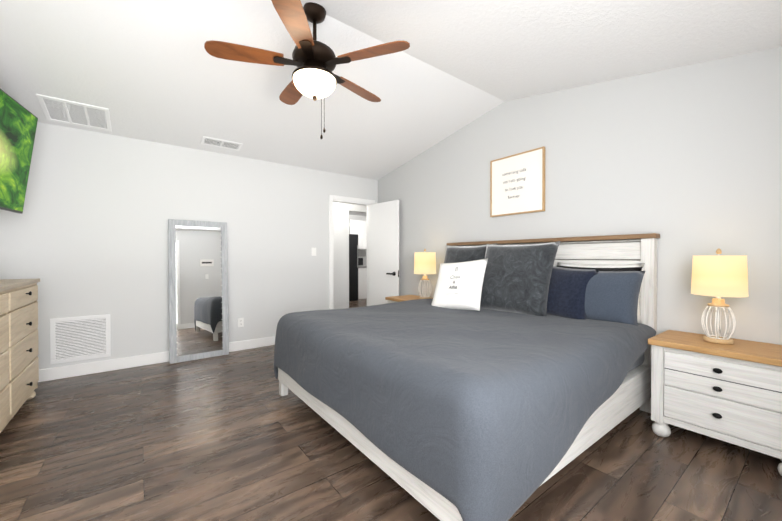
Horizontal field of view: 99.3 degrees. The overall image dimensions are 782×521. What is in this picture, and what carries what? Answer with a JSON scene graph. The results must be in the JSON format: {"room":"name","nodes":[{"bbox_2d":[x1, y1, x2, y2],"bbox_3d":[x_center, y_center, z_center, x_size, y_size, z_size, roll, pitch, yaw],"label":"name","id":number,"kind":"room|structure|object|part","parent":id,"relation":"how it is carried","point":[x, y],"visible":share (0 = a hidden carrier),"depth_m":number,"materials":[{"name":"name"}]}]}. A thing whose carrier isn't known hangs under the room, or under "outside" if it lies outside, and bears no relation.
{"room":"bedroom","nodes":[
{"label":"bedroom","id":0,"kind":"room"},
{"bbox_2d":[0,122,377,369],"bbox_3d":[-1.963,-0.102,4.224,4.536,2.470,0.120,0,1,-37],"label":"wall","id":1,"kind":"structure","parent":0,"point":[85,233],"depth_m":3.62,"materials":[{"name":"white paint"}]},
{"bbox_2d":[50,314,110,363],"bbox_3d":[-3.075,0.773,3.303,0.440,0.435,0.012,0,1,-37],"label":"air vent","id":2,"kind":"object","parent":1,"relation":"in","point":[81,338],"visible":1,"depth_m":3.29,"materials":[{"name":"white metal"}]},
{"bbox_2d":[38,336,275,381],"bbox_3d":[-2.261,1.078,3.920,3.380,0.115,0.020,0,1,-37],"label":"baseboard","id":3,"kind":"structure","parent":1,"relation":"attached to","point":[54,373],"depth_m":3.46,"materials":[{"name":"white"}]},
{"bbox_2d":[238,318,243,326],"bbox_3d":[-1.898,0.783,4.200,0.070,0.114,0.010,0,1,-37],"label":"electrical outlet","id":4,"kind":"object","parent":1,"relation":"attached to","point":[240,322],"visible":1,"depth_m":4.20,"materials":[{"name":"white plastic"}]},
{"bbox_2d":[312,248,315,255],"bbox_3d":[-1.110,-0.127,4.791,0.072,0.116,0.011,0,1,-37],"label":"light switch","id":5,"kind":"object","parent":1,"relation":"attached to","point":[313,251],"visible":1,"depth_m":4.79,"materials":[{"name":"white plastic"}]},
{"bbox_2d":[329,195,374,308],"bbox_3d":[-0.632,0.073,5.238,0.824,2.102,0.156,0,1,-37],"label":"door frame","id":6,"kind":"structure","parent":1,"relation":"attached to","point":[347,200],"depth_m":4.99,"materials":[{"name":"white wood"}]},
{"bbox_2d":[369,200,398,305],"bbox_3d":[-0.100,0.111,5.151,0.162,2.012,0.666,0,1,-37],"label":"door","id":7,"kind":"structure","parent":6,"relation":"attached to","point":[383,250],"depth_m":5.11,"materials":[{"name":"white wood"}]},
{"bbox_2d":[333,202,366,308],"bbox_3d":[-0.406,-0.109,6.673,5.000,2.440,0.120,0,1,-37],"label":"wall","id":8,"kind":"structure","parent":0,"point":[342,217],"depth_m":6.21,"materials":[{"name":"white paint"}]},
{"bbox_2d":[349,220,360,231],"bbox_3d":[-1.113,-0.750,9.704,0.390,0.830,0.350,0,1,-37],"label":"upper cabinet","id":9,"kind":"object","parent":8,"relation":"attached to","point":[354,225],"depth_m":9.55,"materials":[{"name":"white wood"}]},
{"bbox_2d":[361,221,366,247],"bbox_3d":[-0.807,-0.752,9.937,0.380,0.830,0.350,0,1,-37],"label":"upper cabinet","id":10,"kind":"object","parent":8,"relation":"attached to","point":[363,223],"depth_m":9.73,"materials":[{"name":"white wood"}]},
{"bbox_2d":[349,212,366,215],"bbox_3d":[-1.040,-1.376,7.495,5.000,0.080,3.986,0,1,-37],"label":"ceiling","id":11,"kind":"structure","parent":0,"point":[358,213],"depth_m":9.57,"materials":[{"name":"white paint"}]},
{"bbox_2d":[361,257,366,267],"bbox_3d":[-1.006,0.029,9.701,0.450,0.269,0.375,0,1,-37],"label":"microwave","id":12,"kind":"object","parent":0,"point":[363,259],"depth_m":9.61,"materials":[{"name":"black"}]},
{"bbox_2d":[0,298,781,520],"bbox_3d":[-0.476,1.159,4.721,7.490,0.060,9.120,0,1,-37],"label":"floor","id":13,"kind":"structure","parent":0,"point":[233,436],"depth_m":1.87,"materials":[{"name":"brown wood"}]},
{"bbox_2d":[0,278,39,432],"bbox_3d":[-2.669,0.656,2.043,0.502,0.992,1.650,0,1,-37],"label":"dresser","id":14,"kind":"object","parent":13,"relation":"on","point":[19,368],"visible":1,"depth_m":2.32,"materials":[{"name":"brown wood"}]},
{"bbox_2d":[168,219,228,363],"bbox_3d":[-2.224,0.336,3.864,0.600,1.599,0.122,0,1,-37],"label":"mirror","id":15,"kind":"object","parent":13,"relation":"on","point":[198,288],"visible":0.98,"depth_m":3.85,"materials":[{"name":"grey mirror"}]},
{"bbox_2d":[349,234,357,300],"bbox_3d":[-1.318,0.189,9.246,0.460,1.800,0.845,0,1,-37],"label":"fridge","id":16,"kind":"object","parent":13,"relation":"on","point":[353,238],"depth_m":8.97,"materials":[{"name":"black metal"}]},
{"bbox_2d":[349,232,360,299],"bbox_3d":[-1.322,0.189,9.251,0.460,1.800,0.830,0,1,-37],"label":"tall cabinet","id":17,"kind":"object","parent":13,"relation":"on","point":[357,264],"depth_m":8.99,"materials":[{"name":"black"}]},
{"bbox_2d":[361,268,366,298],"bbox_3d":[-1.034,0.646,9.612,0.390,0.880,0.610,0,1,-37],"label":"base cabinet","id":18,"kind":"object","parent":13,"relation":"on","point":[363,270],"depth_m":9.44,"materials":[{"name":"white"}]},
{"bbox_2d":[385,295,431,302],"bbox_3d":[0.309,0.813,4.385,0.478,0.636,0.664,0,1,-37],"label":"nightstand","id":19,"kind":"object","parent":13,"relation":"on","point":[392,299],"visible":0.06,"depth_m":4.45,"materials":[{"name":"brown wood"}]},
{"bbox_2d":[414,249,435,298],"bbox_3d":[0.435,0.170,4.249,0.286,0.649,0.286,0,1,-37],"label":"lamp","id":20,"kind":"object","parent":19,"relation":"on","point":[424,263],"visible":0.96,"depth_m":4.14,"materials":[{"name":"beige fabric"}]},
{"bbox_3d":[0.435,0.033,4.248,0.286,0.275,0.286,0,1,-37],"label":"lamp shade","id":21,"kind":"part","parent":20,"relation":"part of","materials":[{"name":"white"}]},
{"bbox_2d":[274,233,659,520],"bbox_3d":[0.511,0.471,2.668,2.236,1.350,2.229,0,1,-37],"label":"bed","id":22,"kind":"object","parent":13,"relation":"on","point":[494,381],"visible":1,"depth_m":1.86,"materials":[{"name":"grey fabric"}]},
{"bbox_2d":[431,258,487,310],"bbox_3d":[0.652,0.237,3.221,0.363,0.521,0.629,0,1,-37],"label":"pillow","id":23,"kind":"object","parent":22,"relation":"on","point":[460,286],"depth_m":3.13,"materials":[{"name":"white fabric"}]},
{"bbox_3d":[0.519,0.640,2.678,2.027,0.298,1.980,0,1,-37],"label":"mattress","id":24,"kind":"part","parent":22,"relation":"part of","materials":[{"name":"grey fabric"}]},
{"bbox_2d":[648,330,781,475],"bbox_3d":[2.074,0.834,2.065,0.478,0.636,0.664,0,1,-37],"label":"nightstand","id":25,"kind":"object","parent":13,"relation":"on","point":[730,393],"visible":1,"depth_m":1.95,"materials":[{"name":"white wood"}]},
{"bbox_2d":[691,248,748,343],"bbox_3d":[2.070,0.218,2.101,0.260,0.590,0.260,0,1,-37],"label":"lamp","id":26,"kind":"object","parent":25,"relation":"on","point":[718,276],"visible":1,"depth_m":2.03,"materials":[{"name":"yellow fabric"}]},
{"bbox_3d":[2.070,0.093,2.100,0.260,0.250,0.260,0,1,-37],"label":"lamp shade","id":27,"kind":"part","parent":26,"relation":"part of","materials":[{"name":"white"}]},
{"bbox_2d":[0,0,781,179],"bbox_3d":[-0.445,-1.474,2.217,4.536,0.607,5.134,0,1,-37],"label":"ceiling","id":28,"kind":"structure","parent":0,"point":[151,70],"depth_m":2.55,"materials":[{"name":"white paint"}]},
{"bbox_2d":[36,94,111,130],"bbox_3d":[-2.882,-1.342,3.055,0.460,0.083,0.425,0,1,-37],"label":"ceiling vent","id":29,"kind":"object","parent":28,"relation":"in","point":[54,109],"visible":1,"depth_m":3.03,"materials":[{"name":"white metal"}]},
{"bbox_2d":[200,136,242,150],"bbox_3d":[-1.947,-1.342,3.824,0.410,0.041,0.188,0,1,-37],"label":"ceiling vent","id":30,"kind":"object","parent":28,"relation":"in","point":[219,143],"visible":1,"depth_m":3.81,"materials":[{"name":"white metal"}]},
{"bbox_2d":[204,0,409,138],"bbox_3d":[-0.538,-1.253,2.293,1.275,0.890,1.237,0,1,-37],"label":"fan","id":31,"kind":"object","parent":28,"relation":"hanging from","point":[314,61],"visible":1,"depth_m":2.14,"materials":[{"name":"brown wood"}]},
{"bbox_3d":[-0.516,-1.167,2.250,0.284,0.105,0.284,0,1,-37],"label":"lamp shade","id":32,"kind":"part","parent":31,"relation":"part of","materials":[{"name":"white glass"}]},
{"bbox_2d":[378,47,781,344],"bbox_3d":[1.312,-0.310,3.564,0.120,2.898,5.134,0,1,-37],"label":"wall","id":33,"kind":"structure","parent":0,"point":[685,162],"depth_m":2.55,"materials":[{"name":"grey paint"}]},
{"bbox_2d":[490,146,544,216],"bbox_3d":[1.298,-0.790,3.453,0.030,0.620,0.610,0,1,-37],"label":"picture","id":34,"kind":"object","parent":33,"relation":"attached to","point":[517,183],"visible":1,"depth_m":3.42,"materials":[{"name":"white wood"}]},
{"bbox_3d":[-2.202,-0.287,0.891,0.120,2.898,5.134,0,1,-37],"label":"wall","id":35,"kind":"structure","parent":0,"visible":0},
{"bbox_2d":[0,89,37,213],"bbox_3d":[-2.778,-0.801,2.139,0.476,0.827,1.451,0,1,-37],"label":"tv","id":36,"kind":"object","parent":35,"relation":"attached to","point":[18,124],"visible":1,"depth_m":2.59,"materials":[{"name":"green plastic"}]}
]}

